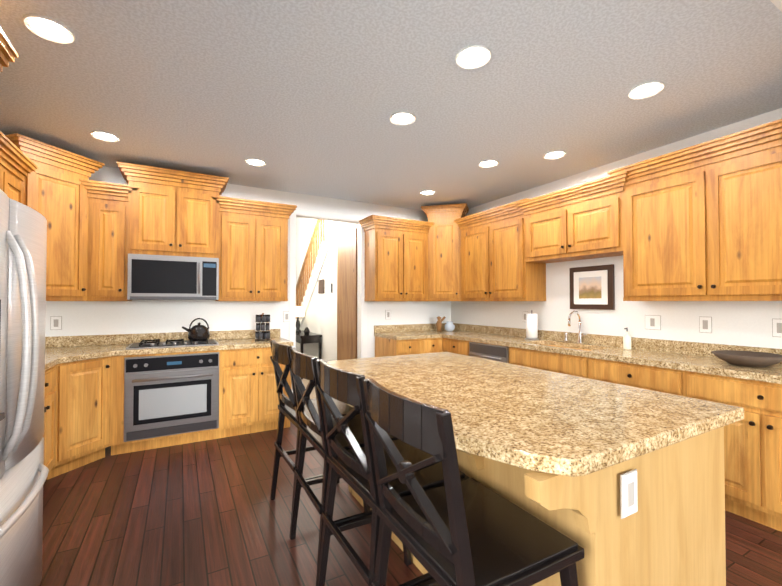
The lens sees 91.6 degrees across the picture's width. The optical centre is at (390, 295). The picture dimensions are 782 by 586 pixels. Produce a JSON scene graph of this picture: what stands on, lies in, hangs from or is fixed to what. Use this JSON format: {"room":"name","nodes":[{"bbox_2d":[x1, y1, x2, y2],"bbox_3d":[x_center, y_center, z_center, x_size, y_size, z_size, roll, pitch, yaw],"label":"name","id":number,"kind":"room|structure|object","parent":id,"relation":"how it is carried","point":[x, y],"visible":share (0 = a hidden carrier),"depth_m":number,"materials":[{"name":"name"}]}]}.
{"room":"kitchen","nodes":[
{"label":"kitchen","id":0,"kind":"room"},
{"bbox_2d":[45,166,448,357],"bbox_3d":[-1.325,0.076,4.683,5.070,2.700,0.120,0,-1,-29],"label":"wall","id":1,"kind":"structure","parent":0,"point":[79,318],"depth_m":4.33,"materials":[{"name":"paint"}]},
{"bbox_2d":[0,63,3,191],"bbox_3d":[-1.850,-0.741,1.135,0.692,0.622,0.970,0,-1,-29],"label":"upper cabinet","id":2,"kind":"object","parent":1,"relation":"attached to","point":[1,64],"depth_m":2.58,"materials":[{"name":"brown wood"}]},
{"bbox_2d":[4,159,27,205],"bbox_3d":[-2.830,-0.453,2.541,0.346,0.950,0.812,0,-1,-29],"label":"upper cabinet","id":3,"kind":"object","parent":1,"relation":"attached to","point":[15,181],"depth_m":2.83,"materials":[{"name":"brown wood"}]},
{"bbox_2d":[4,147,95,300],"bbox_3d":[-2.967,-0.547,3.255,0.568,1.160,0.567,0,-1,-29],"label":"upper cabinet","id":4,"kind":"object","parent":1,"relation":"attached to","point":[59,186],"depth_m":3.23,"materials":[{"name":"brown wood"}]},
{"bbox_2d":[50,316,61,329],"bbox_3d":[-3.161,0.259,3.588,0.083,0.128,0.009,0,-1,-29],"label":"electrical outlet","id":5,"kind":"object","parent":1,"relation":"attached to","point":[55,322],"visible":1,"depth_m":3.58,"materials":[{"name":"grey plastic"}]},
{"bbox_2d":[88,195,131,300],"bbox_3d":[-2.695,-0.435,3.661,0.304,0.950,0.347,0,-1,-29],"label":"upper cabinet","id":6,"kind":"object","parent":1,"relation":"attached to","point":[98,232],"depth_m":3.51,"materials":[{"name":"brown wood"}]},
{"bbox_2d":[124,175,219,258],"bbox_3d":[-2.209,-0.759,3.907,0.780,0.715,0.397,0,-1,-29],"label":"upper cabinet","id":7,"kind":"object","parent":1,"relation":"attached to","point":[168,217],"depth_m":3.72,"materials":[{"name":"brown wood"}]},
{"bbox_2d":[127,254,218,299],"bbox_3d":[-2.193,-0.172,3.871,0.770,0.426,0.459,0,-1,-29],"label":"over-the-range microwave","id":8,"kind":"object","parent":7,"relation":"attached to","point":[157,277],"visible":1,"depth_m":3.69,"materials":[{"name":"silver metal"}]},
{"bbox_2d":[216,207,287,300],"bbox_3d":[-1.565,-0.426,4.288,0.720,0.950,0.347,0,-1,-29],"label":"upper cabinet","id":9,"kind":"object","parent":1,"relation":"attached to","point":[253,261],"depth_m":4.13,"materials":[{"name":"brown wood"}]},
{"bbox_2d":[283,311,288,321],"bbox_3d":[-1.272,0.255,4.635,0.083,0.128,0.009,0,-1,-29],"label":"electrical outlet","id":10,"kind":"object","parent":1,"relation":"attached to","point":[285,316],"visible":1,"depth_m":4.63,"materials":[{"name":"grey plastic"}]},
{"bbox_2d":[289,208,366,391],"bbox_3d":[-0.812,0.175,4.958,1.265,2.510,0.135,0,-1,-29],"label":"door frame","id":11,"kind":"structure","parent":1,"relation":"attached to","point":[362,303],"depth_m":4.97,"materials":[{"name":"white wood"}]},
{"bbox_2d":[385,310,390,318],"bbox_3d":[-0.038,0.266,5.319,0.083,0.128,0.009,0,-1,-29],"label":"electrical outlet","id":12,"kind":"object","parent":1,"relation":"attached to","point":[387,314],"visible":1,"depth_m":5.31,"materials":[{"name":"grey plastic"}]},
{"bbox_2d":[363,223,426,300],"bbox_3d":[0.079,-0.412,5.199,0.819,0.950,0.348,0,-1,-29],"label":"upper cabinet","id":13,"kind":"object","parent":1,"relation":"attached to","point":[395,257],"depth_m":5.02,"materials":[{"name":"brown wood"}]},
{"bbox_2d":[296,217,354,361],"bbox_3d":[-2.048,-0.226,7.157,1.340,3.380,4.900,0,-1,-29],"label":"wall","id":14,"kind":"structure","parent":0,"point":[320,317],"depth_m":6.74,"materials":[{"name":"paint"}]},
{"bbox_2d":[296,219,327,327],"bbox_3d":[-1.898,0.070,7.957,0.052,3.542,3.293,0,-1,-29],"label":"stair railing","id":15,"kind":"object","parent":14,"relation":"attached to","point":[306,284],"visible":0.54,"depth_m":7.28,"materials":[{"name":"brown wood"}]},
{"bbox_2d":[318,279,332,293],"bbox_3d":[-1.154,-0.169,6.657,0.016,0.250,0.700,0,-1,-29],"label":"picture frames","id":16,"kind":"object","parent":14,"relation":"attached to","point":[321,285],"visible":0.93,"depth_m":6.76,"materials":[{"name":"brown wood"}]},
{"bbox_2d":[337,224,357,359],"bbox_3d":[-0.660,0.207,5.736,0.040,2.470,0.880,0,-1,-29],"label":"door","id":17,"kind":"structure","parent":14,"relation":"attached to","point":[347,293],"depth_m":5.68,"materials":[{"name":"brown wood"}]},
{"bbox_2d":[0,0,781,210],"bbox_3d":[0.619,-1.319,1.198,5.310,0.180,8.140,0,-1,-29],"label":"ceiling","id":18,"kind":"structure","parent":0,"point":[308,97],"depth_m":2.37,"materials":[{"name":"paint"}]},
{"bbox_2d":[22,14,74,43],"bbox_3d":[-1.684,-1.310,1.876,0.196,0.012,0.196,0,-1,-29],"label":"recessed light","id":19,"kind":"object","parent":18,"relation":"in","point":[49,29],"visible":0.96,"depth_m":1.87,"materials":[{"name":"white"}]},
{"bbox_2d":[90,131,119,141],"bbox_3d":[-2.322,-1.292,3.088,0.196,0.012,0.196,0,-1,-29],"label":"recessed light","id":20,"kind":"object","parent":18,"relation":"in","point":[104,136],"visible":0.98,"depth_m":3.09,"materials":[{"name":"white"}]},
{"bbox_2d":[245,158,265,166],"bbox_3d":[-1.303,-1.283,3.664,0.196,0.012,0.196,0,-1,-29],"label":"recessed light","id":21,"kind":"object","parent":18,"relation":"in","point":[255,162],"visible":0.98,"depth_m":3.67,"materials":[{"name":"white"}]},
{"bbox_2d":[389,112,415,125],"bbox_3d":[0.086,-1.296,2.788,0.196,0.012,0.196,0,-1,-29],"label":"recessed light","id":22,"kind":"object","parent":18,"relation":"in","point":[402,118],"visible":1,"depth_m":2.79,"materials":[{"name":"white"}]},
{"bbox_2d":[420,190,435,195],"bbox_3d":[0.453,-1.267,4.684,0.196,0.012,0.196,0,-1,-29],"label":"recessed light","id":23,"kind":"object","parent":18,"relation":"in","point":[428,192],"visible":1,"depth_m":4.67,"materials":[{"name":"white"}]},
{"bbox_2d":[455,45,490,68],"bbox_3d":[0.452,-1.307,2.088,0.196,0.012,0.196,0,-1,-29],"label":"recessed light","id":24,"kind":"object","parent":18,"relation":"in","point":[472,56],"visible":0.98,"depth_m":2.08,"materials":[{"name":"white"}]},
{"bbox_2d":[478,160,498,167],"bbox_3d":[0.951,-1.282,3.702,0.196,0.012,0.196,0,-1,-29],"label":"recessed light","id":25,"kind":"object","parent":18,"relation":"in","point":[488,164],"visible":0.98,"depth_m":3.69,"materials":[{"name":"white"}]},
{"bbox_2d":[543,150,565,159],"bbox_3d":[1.498,-1.286,3.480,0.196,0.012,0.196,0,-1,-29],"label":"recessed light","id":26,"kind":"object","parent":18,"relation":"in","point":[553,155],"visible":1,"depth_m":3.49,"materials":[{"name":"white"}]},
{"bbox_2d":[628,81,664,99],"bbox_3d":[1.619,-1.302,2.415,0.196,0.012,0.196,0,-1,-29],"label":"recessed light","id":27,"kind":"object","parent":18,"relation":"in","point":[646,90],"visible":1,"depth_m":2.42,"materials":[{"name":"white"}]},
{"bbox_2d":[39,378,781,585],"bbox_3d":[-0.540,1.429,3.245,5.310,0.050,12.920,0,-1,-29],"label":"floor","id":28,"kind":"structure","parent":0,"point":[206,513],"depth_m":2.28,"materials":[{"name":"brown wood"}]},
{"bbox_2d":[0,189,48,585],"bbox_3d":[-1.725,0.496,1.185,0.924,1.750,0.900,0,-1,-29],"label":"refrigerator","id":29,"kind":"object","parent":28,"relation":"on","point":[24,470],"visible":1,"depth_m":1.43,"materials":[{"name":"silver metal"}]},
{"bbox_2d":[43,347,291,479],"bbox_3d":[-1.871,0.959,2.976,2.467,0.880,2.307,0,-1,-29],"label":"base cabinet","id":30,"kind":"object","parent":28,"relation":"on","point":[94,408],"visible":0.75,"depth_m":3.42,"materials":[{"name":"brown wood"}]},
{"bbox_2d":[45,341,60,369],"bbox_3d":[-2.528,0.435,2.262,0.617,0.144,1.680,0,-1,-29],"label":"countertop","id":31,"kind":"structure","parent":30,"relation":"on","point":[52,348],"depth_m":3.14,"materials":[{"name":"stone"}]},
{"bbox_2d":[45,313,293,362],"bbox_3d":[-2.200,0.356,3.592,2.479,0.344,0.927,0,-1,-29],"label":"countertop","id":32,"kind":"structure","parent":30,"relation":"on","point":[66,349],"depth_m":3.74,"materials":[{"name":"stone"}]},
{"bbox_2d":[126,339,218,348],"bbox_3d":[-2.154,0.462,3.789,0.760,0.047,0.490,0,-1,-29],"label":"cooktop","id":33,"kind":"object","parent":32,"relation":"in","point":[155,343],"depth_m":3.68,"materials":[{"name":"silver metal"}]},
{"bbox_2d":[182,318,209,339],"bbox_3d":[-1.943,0.329,3.788,0.255,0.217,0.197,0,-1,-29],"label":"kettle","id":34,"kind":"object","parent":32,"relation":"on","point":[197,332],"depth_m":3.74,"materials":[{"name":"black paint"}]},
{"bbox_2d":[124,352,218,441],"bbox_3d":[-1.991,0.915,3.490,0.760,0.735,0.097,0,-1,-29],"label":"wall oven","id":35,"kind":"object","parent":30,"relation":"in","point":[166,395],"depth_m":3.48,"materials":[{"name":"silver metal"}]},
{"bbox_2d":[296,306,321,379],"bbox_3d":[-1.688,0.835,7.203,0.390,1.260,1.200,0,-1,-29],"label":"console table","id":36,"kind":"object","parent":28,"relation":"on","point":[306,335],"visible":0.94,"depth_m":6.77,"materials":[{"name":"black paint"}]},
{"bbox_2d":[270,340,364,539],"bbox_3d":[-0.496,0.847,2.506,0.536,1.094,0.528,1,-1,-30],"label":"stool","id":37,"kind":"object","parent":28,"relation":"on","point":[287,407],"visible":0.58,"depth_m":2.42,"materials":[{"name":"black paint"}]},
{"bbox_2d":[289,347,411,585],"bbox_3d":[-0.254,0.840,2.070,0.536,1.094,0.528,0,-1,-28],"label":"stool","id":38,"kind":"object","parent":28,"relation":"on","point":[313,431],"visible":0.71,"depth_m":1.94,"materials":[{"name":"black paint"}]},
{"bbox_2d":[316,359,468,585],"bbox_3d":[-0.011,0.833,1.632,0.536,1.094,0.528,1,-1,-30],"label":"stool","id":39,"kind":"object","parent":28,"relation":"on","point":[353,467],"visible":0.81,"depth_m":1.50,"materials":[{"name":"black paint"}]},
{"bbox_2d":[375,336,418,356],"bbox_3d":[0.081,0.991,5.024,0.355,0.880,0.618,0,-1,-29],"label":"base cabinet","id":40,"kind":"object","parent":28,"relation":"on","point":[383,346],"depth_m":4.80,"materials":[{"name":"brown wood"}]},
{"bbox_2d":[419,338,442,353],"bbox_3d":[0.408,0.993,5.167,0.355,0.880,0.686,0,-1,-29],"label":"base cabinet","id":41,"kind":"object","parent":28,"relation":"on","point":[427,345],"depth_m":4.92,"materials":[{"name":"brown wood"}]},
{"bbox_2d":[443,338,466,354],"bbox_3d":[1.043,0.989,4.915,0.683,0.880,0.546,0,-1,-29],"label":"base cabinet","id":42,"kind":"object","parent":28,"relation":"on","point":[456,346],"depth_m":4.78,"materials":[{"name":"brown wood"}]},
{"bbox_2d":[374,324,441,339],"bbox_3d":[0.220,0.479,5.104,0.690,0.144,0.627,0,-1,-29],"label":"countertop","id":43,"kind":"structure","parent":42,"relation":"on","point":[407,331],"depth_m":5.27,"materials":[{"name":"stone"}]},
{"bbox_2d":[363,378,583,585],"bbox_3d":[0.231,0.826,1.196,0.536,1.094,0.528,0,-1,-28],"label":"stool","id":44,"kind":"object","parent":28,"relation":"on","point":[454,530],"visible":1,"depth_m":1.07,"materials":[{"name":"black paint"}]},
{"bbox_2d":[467,341,506,362],"bbox_3d":[1.351,0.982,4.418,0.626,0.880,0.622,0,-1,-29],"label":"base cabinet","id":45,"kind":"object","parent":28,"relation":"on","point":[474,349],"depth_m":4.25,"materials":[{"name":"metal"}]},
{"bbox_2d":[469,342,508,362],"bbox_3d":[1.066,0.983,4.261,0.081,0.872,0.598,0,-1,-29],"label":"dishwasher","id":46,"kind":"object","parent":45,"relation":"in","point":[499,353],"depth_m":4.23,"materials":[{"name":"silver metal"}]},
{"bbox_2d":[348,426,725,585],"bbox_3d":[0.428,0.945,2.074,1.120,0.880,1.864,0,-1,-29],"label":"kitchen island","id":47,"kind":"object","parent":28,"relation":"on","point":[670,531],"visible":0.38,"depth_m":1.30,"materials":[{"name":"brown wood"}]},
{"bbox_2d":[327,352,743,476],"bbox_3d":[0.369,0.479,2.054,1.310,0.048,1.950,0,-1,-29],"label":"island countertop","id":48,"kind":"structure","parent":47,"relation":"on","point":[535,419],"depth_m":1.48,"materials":[{"name":"stone"}]},
{"bbox_2d":[620,469,637,518],"bbox_3d":[0.743,0.617,1.182,0.083,0.133,0.009,0,-1,-29],"label":"outlet","id":49,"kind":"object","parent":47,"relation":"attached to","point":[628,490],"visible":0.93,"depth_m":1.17,"materials":[{"name":"grey plastic"}]},
{"bbox_2d":[507,344,588,377],"bbox_3d":[1.718,0.971,3.755,0.626,0.880,0.894,0,-1,-29],"label":"base cabinet","id":50,"kind":"object","parent":28,"relation":"on","point":[573,365],"depth_m":3.58,"materials":[{"name":"brown wood"}]},
{"bbox_2d":[587,357,682,395],"bbox_3d":[2.105,0.961,3.059,0.626,0.880,0.699,0,-1,-29],"label":"base cabinet","id":51,"kind":"object","parent":28,"relation":"on","point":[659,379],"depth_m":2.88,"materials":[{"name":"brown wood"}]},
{"bbox_2d":[683,371,781,531],"bbox_3d":[2.468,0.950,2.403,0.626,0.880,0.801,0,-1,-29],"label":"base cabinet","id":52,"kind":"object","parent":28,"relation":"on","point":[753,461],"depth_m":2.31,"materials":[{"name":"brown wood"}]},
{"bbox_2d":[430,310,781,383],"bbox_3d":[2.089,0.428,3.092,0.629,0.578,5.959,0,-1,-29],"label":"countertop","id":53,"kind":"structure","parent":52,"relation":"on","point":[753,363],"depth_m":3.21,"materials":[{"name":"stone"}]},
{"bbox_2d":[525,310,538,339],"bbox_3d":[1.596,0.330,4.309,0.146,0.330,0.150,0,-1,-29],"label":"paper towel","id":54,"kind":"object","parent":53,"relation":"on","point":[531,319],"depth_m":4.26,"materials":[{"name":"white paper"}]},
{"bbox_2d":[564,311,586,343],"bbox_3d":[1.842,0.320,3.901,0.210,0.337,0.253,0,-1,-29],"label":"faucet","id":55,"kind":"object","parent":53,"relation":"on","point":[570,338],"depth_m":3.89,"materials":[{"name":"silver metal"}]},
{"bbox_2d":[623,328,630,349],"bbox_3d":[2.114,0.384,3.406,0.072,0.194,0.063,0,-1,-29],"label":"soap bottle","id":56,"kind":"object","parent":53,"relation":"on","point":[626,338],"depth_m":3.39,"materials":[{"name":"beige plastic"}]},
{"bbox_2d":[712,350,781,366],"bbox_3d":[2.404,0.429,2.561,0.380,0.078,0.374,0,-1,-29],"label":"bowl","id":57,"kind":"object","parent":53,"relation":"on","point":[727,358],"depth_m":2.52,"materials":[{"name":"grey ceramic"}]},
{"bbox_2d":[449,108,781,348],"bbox_3d":[2.889,0.041,2.435,0.120,2.700,8.140,0,-1,-29],"label":"wall","id":58,"kind":"structure","parent":0,"point":[743,323],"depth_m":3.57,"materials":[{"name":"paint"}]},
{"bbox_2d":[419,211,474,300],"bbox_3d":[0.771,-0.519,5.347,0.533,1.170,0.533,0,-1,-29],"label":"upper cabinet","id":59,"kind":"object","parent":58,"relation":"attached to","point":[442,227],"depth_m":5.19,"materials":[{"name":"brown wood"}]},
{"bbox_2d":[459,207,545,300],"bbox_3d":[1.349,-0.443,4.733,0.347,0.998,1.099,0,-1,-29],"label":"upper cabinet","id":60,"kind":"object","parent":58,"relation":"attached to","point":[492,267],"depth_m":4.53,"materials":[{"name":"brown wood"}]},
{"bbox_2d":[522,311,527,321],"bbox_3d":[1.619,0.254,4.587,0.009,0.128,0.083,0,-1,-29],"label":"electrical outlet","id":61,"kind":"object","parent":58,"relation":"attached to","point":[524,315],"visible":0.74,"depth_m":4.59,"materials":[{"name":"grey plastic"}]},
{"bbox_2d":[523,183,622,262],"bbox_3d":[1.870,-0.668,3.797,0.347,0.560,1.051,0,-1,-29],"label":"upper cabinet","id":62,"kind":"object","parent":58,"relation":"attached to","point":[588,224],"depth_m":3.65,"materials":[{"name":"brown wood"}]},
{"bbox_2d":[570,264,614,309],"bbox_3d":[2.019,-0.080,3.842,0.035,0.435,0.460,0,-1,-29],"label":"picture frame","id":63,"kind":"object","parent":58,"relation":"attached to","point":[592,287],"visible":0.93,"depth_m":3.81,"materials":[{"name":"brown wood"}]},
{"bbox_2d":[645,315,660,329],"bbox_3d":[2.305,0.235,3.349,0.009,0.128,0.128,0,-1,-29],"label":"electrical outlet","id":64,"kind":"object","parent":58,"relation":"attached to","point":[652,322],"visible":1,"depth_m":3.34,"materials":[{"name":"white plastic"}]},
{"bbox_2d":[619,131,781,300],"bbox_3d":[2.416,-0.487,2.809,0.347,1.026,1.200,0,-1,-29],"label":"upper cabinet","id":65,"kind":"object","parent":58,"relation":"attached to","point":[701,222],"depth_m":2.73,"materials":[{"name":"brown wood"}]},
{"bbox_2d":[699,316,711,332],"bbox_3d":[2.492,0.230,3.013,0.009,0.128,0.083,0,-1,-29],"label":"electrical outlet","id":66,"kind":"object","parent":58,"relation":"attached to","point":[705,324],"visible":1,"depth_m":3.01,"materials":[{"name":"white plastic"}]},
{"bbox_2d":[772,319,781,336],"bbox_3d":[2.700,0.224,2.636,0.009,0.128,0.083,0,-1,-29],"label":"electrical outlet","id":67,"kind":"object","parent":58,"relation":"attached to","point":[776,327],"visible":1,"depth_m":2.65,"materials":[{"name":"grey plastic"}]}
]}

